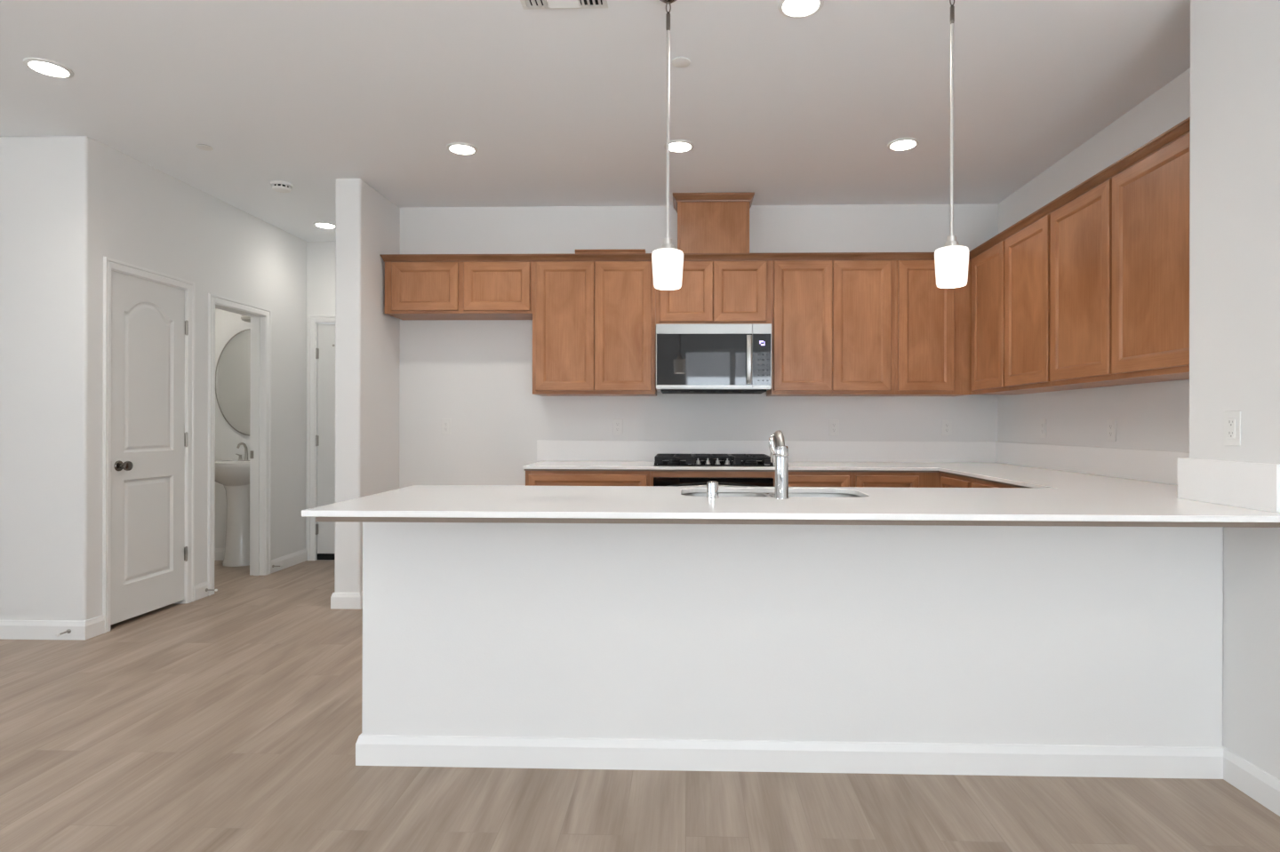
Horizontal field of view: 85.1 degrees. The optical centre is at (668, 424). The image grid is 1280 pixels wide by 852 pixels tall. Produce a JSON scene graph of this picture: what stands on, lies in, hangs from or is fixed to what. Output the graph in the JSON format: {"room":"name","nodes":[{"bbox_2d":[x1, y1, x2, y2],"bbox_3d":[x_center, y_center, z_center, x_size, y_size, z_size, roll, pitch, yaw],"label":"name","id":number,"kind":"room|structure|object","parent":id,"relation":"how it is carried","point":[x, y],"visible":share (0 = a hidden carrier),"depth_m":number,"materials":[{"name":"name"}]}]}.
{"room":"kitchen","nodes":[
{"label":"kitchen","id":0,"kind":"room"},
{"bbox_2d":[0,136,102,621],"bbox_3d":[-5.033,-0.208,3.895,3.731,2.743,0.120,0,0,2],"label":"wall","id":1,"kind":"structure","parent":0,"point":[51,187],"depth_m":3.79,"materials":[{"name":"white paint"}]},
{"bbox_2d":[0,615,104,639],"bbox_3d":[-5.029,1.113,3.887,3.744,0.102,0.131,0,0,2],"label":"baseboard","id":2,"kind":"structure","parent":1,"relation":"attached to","point":[95,627],"depth_m":3.78,"materials":[{"name":"white paint"}]},
{"bbox_2d":[55,629,71,637],"bbox_3d":[-3.250,1.120,3.736,0.022,0.022,0.077,0,0,2],"label":"door stop","id":3,"kind":"object","parent":1,"relation":"attached to","point":[68,631],"visible":1,"depth_m":3.74,"materials":[{"name":"grey metal"}]},
{"bbox_2d":[94,139,306,615],"bbox_3d":[-3.193,-0.203,4.976,0.110,2.743,2.260,0,0,2],"label":"wall","id":4,"kind":"structure","parent":0,"point":[153,220],"depth_m":4.90,"materials":[{"name":"white paint"}]},
{"bbox_2d":[102,256,195,632],"bbox_3d":[-3.206,0.113,4.255,0.128,2.110,0.709,0,0,2],"label":"trim","id":5,"kind":"structure","parent":4,"relation":"attached to","point":[109,265],"depth_m":4.20,"materials":[{"name":"white paint"}]},
{"bbox_2d":[110,271,188,625],"bbox_3d":[-3.146,0.133,4.253,0.111,2.018,0.609,0,0,2],"label":"door","id":6,"kind":"structure","parent":4,"relation":"in","point":[149,327],"depth_m":4.23,"materials":[{"name":"white paint"}]},
{"bbox_2d":[194,581,207,600],"bbox_3d":[-3.143,1.117,4.678,0.015,0.102,0.123,0,0,2],"label":"baseboard","id":7,"kind":"structure","parent":4,"relation":"attached to","point":[200,593],"depth_m":4.67,"materials":[{"name":"white paint"}]},
{"bbox_2d":[205,588,217,591],"bbox_3d":[-3.096,1.123,4.722,0.077,0.022,0.022,0,0,2],"label":"door stop","id":8,"kind":"object","parent":4,"relation":"attached to","point":[206,589],"visible":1,"depth_m":4.72,"materials":[{"name":"grey metal"}]},
{"bbox_2d":[207,293,271,595],"bbox_3d":[-3.183,0.134,5.107,0.128,2.068,0.703,0,0,2],"label":"trim","id":9,"kind":"structure","parent":4,"relation":"attached to","point":[260,317],"depth_m":5.38,"materials":[{"name":"white paint"}]},
{"bbox_2d":[271,549,307,573],"bbox_3d":[-3.116,1.117,5.722,0.015,0.102,0.525,0,0,2],"label":"baseboard","id":10,"kind":"structure","parent":4,"relation":"attached to","point":[295,558],"depth_m":5.71,"materials":[{"name":"white paint"}]},
{"bbox_2d":[214,241,335,551],"bbox_3d":[-3.463,-0.204,6.041,2.756,2.743,0.125,0,0,2],"label":"wall","id":11,"kind":"structure","parent":0,"point":[228,324],"depth_m":5.99,"materials":[{"name":"white paint"}]},
{"bbox_2d":[214,548,224,560],"bbox_3d":[-4.037,1.115,5.989,1.616,0.102,0.015,0,0,2],"label":"baseboard","id":12,"kind":"structure","parent":11,"relation":"attached to","point":[219,553],"depth_m":5.98,"materials":[{"name":"white paint"}]},
{"bbox_2d":[215,328,250,435],"bbox_3d":[-3.564,-0.363,5.972,0.660,0.920,0.018,0,0,2],"label":"wall mirror","id":13,"kind":"object","parent":11,"relation":"attached to","point":[233,368],"visible":0.41,"depth_m":5.97,"materials":[{"name":"grey mirror"}]},
{"bbox_2d":[240,314,250,322],"bbox_3d":[-3.493,-0.937,5.878,0.196,0.150,0.202,0,0,2],"label":"vanity light","id":14,"kind":"object","parent":11,"relation":"attached to","point":[245,318],"visible":0.12,"depth_m":5.79,"materials":[{"name":"white glass"}]},
{"bbox_2d":[307,315,335,560],"bbox_3d":[-2.604,0.116,6.018,0.977,2.108,0.126,0,0,2],"label":"trim","id":15,"kind":"structure","parent":11,"relation":"attached to","point":[313,321],"depth_m":5.97,"materials":[{"name":"white paint"}]},
{"bbox_2d":[315,323,335,559],"bbox_3d":[-2.615,0.149,5.997,0.853,2.034,0.058,0,0,2],"label":"door","id":16,"kind":"structure","parent":11,"relation":"in","point":[325,349],"depth_m":5.99,"materials":[{"name":"white paint"}]},
{"bbox_2d":[334,178,399,592],"bbox_3d":[-2.023,-0.200,5.253,0.166,2.743,1.644,0,0,2],"label":"wall","id":17,"kind":"structure","parent":0,"point":[367,224],"depth_m":4.45,"materials":[{"name":"white paint"}]},
{"bbox_2d":[330,592,362,609],"bbox_3d":[-1.510,1.121,5.163,1.228,0.102,1.517,0,0,2],"label":"baseboard","id":18,"kind":"structure","parent":17,"relation":"attached to","point":[352,601],"depth_m":4.42,"materials":[{"name":"white paint"}]},
{"bbox_2d":[0,0,1190,241],"bbox_3d":[-2.249,-1.622,1.810,9.600,0.100,8.900,0,0,2],"label":"ceiling","id":19,"kind":"structure","parent":0,"point":[557,107],"depth_m":3.26,"materials":[{"name":"white paint"}]},
{"bbox_2d":[23,57,73,78],"bbox_3d":[-2.728,-1.568,3.067,0.169,0.010,0.169,0,0,2],"label":"recessed light","id":20,"kind":"object","parent":19,"relation":"in","point":[42,66],"visible":1,"depth_m":3.05,"materials":[{"name":"white plastic"}]},
{"bbox_2d":[195,144,213,151],"bbox_3d":[-2.624,-1.569,3.938,0.083,0.008,0.083,0,0,2],"label":"sprinkler cover","id":21,"kind":"object","parent":19,"relation":"attached to","point":[202,147],"visible":1,"depth_m":3.93,"materials":[{"name":"grey"}]},
{"bbox_2d":[270,180,293,192],"bbox_3d":[-2.526,-1.548,4.548,0.132,0.050,0.132,0,0,2],"label":"smoke detector","id":22,"kind":"object","parent":19,"relation":"attached to","point":[278,186],"visible":1,"depth_m":4.51,"materials":[{"name":"white plastic"}]},
{"bbox_2d":[312,222,335,228],"bbox_3d":[-2.700,-1.568,5.480,0.169,0.010,0.169,0,0,2],"label":"recessed light","id":23,"kind":"object","parent":19,"relation":"in","point":[324,225],"visible":0.96,"depth_m":5.46,"materials":[{"name":"white plastic"}]},
{"bbox_2d":[446,142,477,155],"bbox_3d":[-1.171,-1.565,3.954,0.169,0.010,0.169,0,0,2],"label":"recessed light","id":24,"kind":"object","parent":19,"relation":"in","point":[456,148],"visible":1,"depth_m":3.94,"materials":[{"name":"white plastic"}]},
{"bbox_2d":[520,0,607,9],"bbox_3d":[-0.387,-1.560,2.531,0.320,0.015,0.170,0,0,2],"label":"ceiling vent","id":25,"kind":"object","parent":19,"relation":"in","point":[527,4],"visible":1,"depth_m":2.58,"materials":[{"name":"white plastic"}]},
{"bbox_2d":[651,0,683,290],"bbox_3d":[-0.001,-1.029,2.501,0.120,1.075,0.120,0,0,2],"label":"pendant light","id":26,"kind":"object","parent":19,"relation":"hanging from","point":[668,261],"visible":1,"depth_m":2.48,"materials":[{"name":"white glass"}]},
{"bbox_2d":[664,139,694,152],"bbox_3d":[0.060,-1.562,3.910,0.169,0.010,0.169,0,0,2],"label":"recessed light","id":27,"kind":"object","parent":19,"relation":"in","point":[676,146],"visible":0.88,"depth_m":3.89,"materials":[{"name":"white plastic"}]},
{"bbox_2d":[671,56,690,67],"bbox_3d":[0.054,-1.563,3.001,0.083,0.008,0.083,0,0,2],"label":"sprinkler cover","id":28,"kind":"object","parent":19,"relation":"attached to","point":[679,61],"visible":1,"depth_m":3.00,"materials":[{"name":"white plastic"}]},
{"bbox_2d":[777,0,823,18],"bbox_3d":[0.492,-1.561,2.588,0.169,0.010,0.169,0,0,2],"label":"recessed light","id":29,"kind":"object","parent":19,"relation":"in","point":[796,9],"visible":1,"depth_m":2.60,"materials":[{"name":"white plastic"}]},
{"bbox_2d":[887,137,919,151],"bbox_3d":[1.308,-1.559,3.877,0.169,0.010,0.169,0,0,2],"label":"recessed light","id":30,"kind":"object","parent":19,"relation":"in","point":[902,144],"visible":1,"depth_m":3.86,"materials":[{"name":"white plastic"}]},
{"bbox_2d":[934,0,969,288],"bbox_3d":[1.000,-1.027,2.454,0.120,1.075,0.120,0,0,2],"label":"pendant light","id":31,"kind":"object","parent":19,"relation":"hanging from","point":[951,261],"visible":1,"depth_m":2.44,"materials":[{"name":"white glass"}]},
{"bbox_2d":[0,560,1279,851],"bbox_3d":[-2.256,1.221,1.810,9.600,0.100,8.900,0,0,2],"label":"floor","id":32,"kind":"structure","parent":0,"point":[228,720],"depth_m":2.25,"materials":[{"name":"brown wood"}]},
{"bbox_2d":[215,460,249,567],"bbox_3d":[-3.586,0.736,5.747,0.556,0.863,0.466,0,0,2],"label":"pedestal sink","id":33,"kind":"object","parent":32,"relation":"on","point":[234,476],"visible":0.6,"depth_m":5.74,"materials":[{"name":"white ceramic"}]},
{"bbox_2d":[215,460,249,486],"bbox_3d":[-3.585,0.406,5.747,0.556,0.203,0.466,0,0,2],"label":"basin","id":34,"kind":"object","parent":33,"relation":"in","point":[228,473],"depth_m":5.60,"materials":[{"name":"white ceramic"}]},
{"bbox_2d":[235,442,248,460],"bbox_3d":[-3.569,0.227,5.886,0.144,0.156,0.149,0,0,-35],"label":"bathroom faucet","id":35,"kind":"object","parent":33,"relation":"on","point":[240,444],"visible":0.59,"depth_m":5.89,"materials":[{"name":"grey metal"}]},
{"bbox_2d":[525,471,650,486],"bbox_3d":[-0.499,0.733,4.674,0.790,0.884,0.642,0,0,2],"label":"base cabinet","id":36,"kind":"object","parent":32,"relation":"on","point":[532,478],"visible":0.2,"depth_m":4.36,"materials":[{"name":"brown wood"}]},
{"bbox_2d":[301,461,1279,527],"bbox_3d":[0.609,0.281,3.511,3.358,0.036,2.912,0,0,2],"label":"countertop","id":37,"kind":"structure","parent":36,"relation":"on","point":[1044,497],"depth_m":2.29,"materials":[{"name":"white stone"}]},
{"bbox_2d":[706,480,719,498],"bbox_3d":[0.159,0.233,2.502,0.045,0.058,0.045,0,0,2],"label":"air gap","id":38,"kind":"object","parent":37,"relation":"on","point":[712,487],"visible":1,"depth_m":2.48,"materials":[{"name":"silver metal"}]},
{"bbox_2d":[653,454,773,466],"bbox_3d":[0.291,0.234,4.634,0.756,0.058,0.524,0,0,2],"label":"cooktop","id":39,"kind":"object","parent":37,"relation":"in","point":[660,460],"visible":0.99,"depth_m":4.44,"materials":[{"name":"black metal"}]},
{"bbox_2d":[653,460,773,466],"bbox_3d":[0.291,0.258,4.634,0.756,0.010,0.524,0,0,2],"label":"control panel","id":40,"kind":"object","parent":39,"relation":"on","point":[657,463],"depth_m":4.42,"materials":[{"name":"black metal"}]},
{"bbox_2d":[681,492,861,497],"bbox_3d":[0.401,0.370,2.698,0.748,0.176,0.393,0,0,2],"label":"sink","id":41,"kind":"object","parent":37,"relation":"in","point":[699,494],"visible":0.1,"depth_m":2.87,"materials":[{"name":"silver metal"}]},
{"bbox_2d":[768,430,789,499],"bbox_3d":[0.395,0.142,2.570,0.073,0.242,0.232,0,0,2],"label":"kitchen faucet","id":42,"kind":"object","parent":37,"relation":"on","point":[779,452],"visible":1,"depth_m":2.46,"materials":[{"name":"silver metal"}]},
{"bbox_2d":[650,471,775,487],"bbox_3d":[0.287,0.735,4.652,0.782,0.884,0.600,0,0,2],"label":"base cabinet","id":43,"kind":"object","parent":32,"relation":"on","point":[653,474],"visible":0.25,"depth_m":4.35,"materials":[{"name":"brown wood"}]},
{"bbox_2d":[653,477,773,487],"bbox_3d":[0.284,0.695,4.564,0.743,0.724,0.677,0,0,2],"label":"oven","id":44,"kind":"object","parent":43,"relation":"in","point":[687,482],"visible":0.16,"depth_m":4.32,"materials":[{"name":"black metal"}]},
{"bbox_2d":[788,472,852,487],"bbox_3d":[0.915,0.736,4.636,0.474,0.884,0.642,0,0,2],"label":"base cabinet","id":45,"kind":"object","parent":32,"relation":"on","point":[796,479],"visible":0.16,"depth_m":4.32,"materials":[{"name":"brown wood"}]},
{"bbox_2d":[852,472,940,487],"bbox_3d":[1.424,0.737,4.623,0.544,0.884,0.642,0,0,2],"label":"base cabinet","id":46,"kind":"object","parent":32,"relation":"on","point":[860,479],"visible":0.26,"depth_m":4.31,"materials":[{"name":"brown wood"}]},
{"bbox_2d":[940,472,973,487],"bbox_3d":[1.981,0.739,4.062,0.638,0.884,0.487,0,0,2],"label":"base cabinet","id":47,"kind":"object","parent":32,"relation":"on","point":[947,481],"visible":0.13,"depth_m":4.06,"materials":[{"name":"brown wood"}]},
{"bbox_2d":[971,479,1010,487],"bbox_3d":[1.968,0.739,3.599,0.638,0.884,0.440,0,0,2],"label":"base cabinet","id":48,"kind":"object","parent":32,"relation":"on","point":[977,484],"visible":0.06,"depth_m":3.65,"materials":[{"name":"brown wood"}]},
{"bbox_2d":[399,203,998,488],"bbox_3d":[0.284,-0.195,5.037,4.499,2.743,0.120,0,0,2],"label":"wall","id":49,"kind":"structure","parent":0,"point":[476,375],"depth_m":5.00,"materials":[{"name":"white paint"}]},
{"bbox_2d":[440,418,450,434],"bbox_3d":[-1.603,0.014,5.023,0.070,0.115,0.008,0,0,2],"label":"wall outlet","id":50,"kind":"object","parent":49,"relation":"attached to","point":[445,428],"visible":1,"depth_m":5.02,"materials":[{"name":"white plastic"}]},
{"bbox_2d":[443,422,447,431],"bbox_3d":[-1.604,0.014,5.021,0.033,0.067,0.003,0,0,2],"label":"receptacle","id":51,"kind":"object","parent":50,"relation":"attached to","point":[445,424],"depth_m":5.02,"materials":[{"name":"grey plastic"}]},
{"bbox_2d":[384,261,532,320],"bbox_3d":[-1.419,-0.935,4.860,1.010,0.364,0.325,0,0,2],"label":"upper cabinet","id":52,"kind":"object","parent":49,"relation":"attached to","point":[469,290],"visible":0.83,"depth_m":4.71,"materials":[{"name":"brown wood"}]},
{"bbox_2d":[532,261,656,396],"bbox_3d":[-0.499,-0.660,4.835,0.832,0.910,0.325,0,0,2],"label":"upper cabinet","id":53,"kind":"object","parent":49,"relation":"attached to","point":[594,328],"visible":0.87,"depth_m":4.68,"materials":[{"name":"brown wood"}]},
{"bbox_2d":[575,248,645,253],"bbox_3d":[-0.395,-1.151,4.744,0.478,0.071,0.066,0,0,2],"label":"trim","id":54,"kind":"structure","parent":53,"relation":"on","point":[644,250],"depth_m":4.72,"materials":[{"name":"brown wood"}]},
{"bbox_2d":[379,116,1190,262],"bbox_3d":[0.018,-1.123,3.628,3.982,0.043,2.140,0,0,2],"label":"crown molding","id":55,"kind":"structure","parent":53,"relation":"attached to","point":[1181,129],"depth_m":4.63,"materials":[{"name":"brown wood"}]},
{"bbox_2d":[612,418,622,434],"bbox_3d":[-0.363,0.015,4.990,0.070,0.115,0.008,0,0,2],"label":"wall outlet","id":56,"kind":"object","parent":49,"relation":"attached to","point":[617,423],"visible":1,"depth_m":4.99,"materials":[{"name":"white plastic"}]},
{"bbox_2d":[615,422,619,431],"bbox_3d":[-0.363,0.015,4.988,0.033,0.067,0.003,0,0,2],"label":"receptacle","id":57,"kind":"object","parent":56,"relation":"attached to","point":[617,424],"depth_m":4.99,"materials":[{"name":"grey plastic"}]},
{"bbox_2d":[655,260,771,326],"bbox_3d":[0.307,-0.889,4.814,0.778,0.448,0.325,0,0,2],"label":"upper cabinet","id":58,"kind":"object","parent":49,"relation":"attached to","point":[711,292],"visible":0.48,"depth_m":4.66,"materials":[{"name":"brown wood"}]},
{"bbox_2d":[656,323,771,393],"bbox_3d":[0.303,-0.440,4.752,0.759,0.447,0.445,0,0,2],"label":"microwave","id":59,"kind":"object","parent":58,"relation":"attached to","point":[691,358],"visible":1,"depth_m":4.58,"materials":[{"name":"silver metal"}]},
{"bbox_2d":[672,192,754,253],"bbox_3d":[0.309,-1.339,4.836,0.553,0.452,0.278,0,0,2],"label":"duct cover","id":60,"kind":"object","parent":58,"relation":"on","point":[707,222],"visible":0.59,"depth_m":4.73,"materials":[{"name":"brown wood"}]},
{"bbox_2d":[536,440,995,463],"bbox_3d":[0.683,0.191,4.956,3.249,0.146,0.020,0,0,2],"label":"backsplash","id":61,"kind":"structure","parent":49,"relation":"attached to","point":[547,451],"depth_m":4.95,"materials":[{"name":"white stone"}]},
{"bbox_2d":[766,260,895,396],"bbox_3d":[1.105,-0.656,4.793,0.820,0.910,0.325,0,0,2],"label":"upper cabinet","id":62,"kind":"object","parent":49,"relation":"attached to","point":[833,322],"visible":0.94,"depth_m":4.64,"materials":[{"name":"brown wood"}]},
{"bbox_2d":[829,419,839,435],"bbox_3d":[1.177,0.021,4.949,0.070,0.115,0.008,0,0,2],"label":"wall outlet","id":63,"kind":"object","parent":49,"relation":"attached to","point":[834,424],"visible":1,"depth_m":4.95,"materials":[{"name":"white plastic"}]},
{"bbox_2d":[832,423,836,431],"bbox_3d":[1.177,0.021,4.947,0.033,0.067,0.003,0,0,2],"label":"receptacle","id":64,"kind":"object","parent":63,"relation":"attached to","point":[834,425],"depth_m":4.95,"materials":[{"name":"grey plastic"}]},
{"bbox_2d":[886,259,971,396],"bbox_3d":[1.768,-0.655,4.775,0.505,0.910,0.325,0,0,2],"label":"upper cabinet","id":65,"kind":"object","parent":49,"relation":"attached to","point":[933,324],"visible":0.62,"depth_m":4.62,"materials":[{"name":"brown wood"}]},
{"bbox_2d":[942,419,951,436],"bbox_3d":[1.972,0.023,4.928,0.070,0.115,0.008,0,0,2],"label":"wall outlet","id":66,"kind":"object","parent":49,"relation":"attached to","point":[947,424],"visible":1,"depth_m":4.93,"materials":[{"name":"white plastic"}]},
{"bbox_2d":[944,423,949,432],"bbox_3d":[1.972,0.023,4.926,0.033,0.067,0.003,0,0,2],"label":"receptacle","id":67,"kind":"object","parent":66,"relation":"attached to","point":[947,425],"depth_m":4.92,"materials":[{"name":"grey plastic"}]},
{"bbox_2d":[361,522,1223,747],"bbox_3d":[0.407,0.738,2.639,2.923,0.878,0.542,0,0,2],"label":"wall","id":68,"kind":"structure","parent":0,"point":[900,634],"depth_m":2.37,"materials":[{"name":"white paint"}]},
{"bbox_2d":[997,67,1190,452],"bbox_3d":[2.398,-0.190,3.705,0.204,2.743,2.431,0,0,2],"label":"wall","id":69,"kind":"structure","parent":0,"point":[1153,416],"depth_m":3.66,"materials":[{"name":"white paint"}]},
{"bbox_2d":[971,240,1053,394],"bbox_3d":[2.152,-0.654,4.368,0.324,0.910,0.508,0,0,2],"label":"upper cabinet","id":70,"kind":"object","parent":69,"relation":"attached to","point":[988,268],"visible":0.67,"depth_m":4.35,"materials":[{"name":"brown wood"}]},
{"bbox_2d":[1004,214,1102,391],"bbox_3d":[2.138,-0.654,3.857,0.324,0.910,0.512,0,0,2],"label":"upper cabinet","id":71,"kind":"object","parent":69,"relation":"attached to","point":[1028,252],"visible":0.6,"depth_m":3.84,"materials":[{"name":"brown wood"}]},
{"bbox_2d":[995,441,1189,485],"bbox_3d":[2.285,0.194,3.719,0.020,0.146,2.408,0,0,2],"label":"backsplash","id":72,"kind":"structure","parent":69,"relation":"attached to","point":[1142,465],"depth_m":3.69,"materials":[{"name":"white stone"}]},
{"bbox_2d":[1107,419,1116,441],"bbox_3d":[2.288,0.029,3.596,0.008,0.115,0.070,0,0,2],"label":"wall outlet","id":73,"kind":"object","parent":69,"relation":"attached to","point":[1111,423],"visible":1,"depth_m":3.59,"materials":[{"name":"white plastic"}]},
{"bbox_2d":[1108,424,1112,437],"bbox_3d":[2.286,0.029,3.596,0.003,0.067,0.033,0,0,2],"label":"receptacle","id":74,"kind":"object","parent":73,"relation":"attached to","point":[1110,426],"depth_m":3.60,"materials":[{"name":"grey plastic"}]},
{"bbox_2d":[1049,178,1182,386],"bbox_3d":[2.124,-0.654,3.340,0.324,0.910,0.522,0,0,2],"label":"upper cabinet","id":75,"kind":"object","parent":69,"relation":"attached to","point":[1081,230],"visible":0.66,"depth_m":3.31,"materials":[{"name":"brown wood"}]},
{"bbox_2d":[1111,132,1190,379],"bbox_3d":[2.110,-0.654,2.792,0.324,0.910,0.572,0,0,2],"label":"upper cabinet","id":76,"kind":"object","parent":69,"relation":"attached to","point":[1150,198],"visible":0.58,"depth_m":2.82,"materials":[{"name":"brown wood"}]},
{"bbox_3d":[2.307,0.024,4.285,0.008,0.115,0.070,0,0,2],"label":"wall outlet","id":77,"kind":"object","parent":69,"relation":"attached to","visible":0},
{"bbox_2d":[1040,423,1044,433],"bbox_3d":[2.305,0.024,4.285,0.003,0.067,0.033,0,0,2],"label":"receptacle","id":78,"kind":"object","parent":77,"relation":"attached to","point":[1042,424],"depth_m":4.28,"materials":[{"name":"grey plastic"}]},
{"bbox_2d":[1189,0,1279,780],"bbox_3d":[2.099,-0.191,-0.080,0.600,2.743,5.152,0,0,2],"label":"wall","id":79,"kind":"structure","parent":0,"point":[1235,162],"depth_m":2.26,"materials":[{"name":"white paint"}]},
{"bbox_2d":[355,734,1279,816],"bbox_3d":[0.334,1.126,0.149,2.938,0.102,5.515,0,0,2],"label":"baseboard","id":80,"kind":"structure","parent":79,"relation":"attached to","point":[1201,763],"depth_m":2.35,"materials":[{"name":"white paint"}]},
{"bbox_2d":[1177,457,1279,512],"bbox_3d":[2.049,0.194,2.308,0.416,0.146,0.424,0,0,2],"label":"backsplash","id":81,"kind":"structure","parent":79,"relation":"attached to","point":[1251,485],"depth_m":2.27,"materials":[{"name":"white stone"}]},
{"bbox_2d":[1224,410,1240,446],"bbox_3d":[1.857,0.013,2.294,0.008,0.115,0.070,0,0,2],"label":"wall outlet","id":82,"kind":"object","parent":79,"relation":"attached to","point":[1232,420],"visible":1,"depth_m":2.29,"materials":[{"name":"white plastic"}]},
{"bbox_2d":[1227,418,1235,439],"bbox_3d":[1.855,0.013,2.294,0.003,0.067,0.033,0,0,2],"label":"receptacle","id":83,"kind":"object","parent":82,"relation":"attached to","point":[1231,422],"depth_m":2.29,"materials":[{"name":"grey plastic"}]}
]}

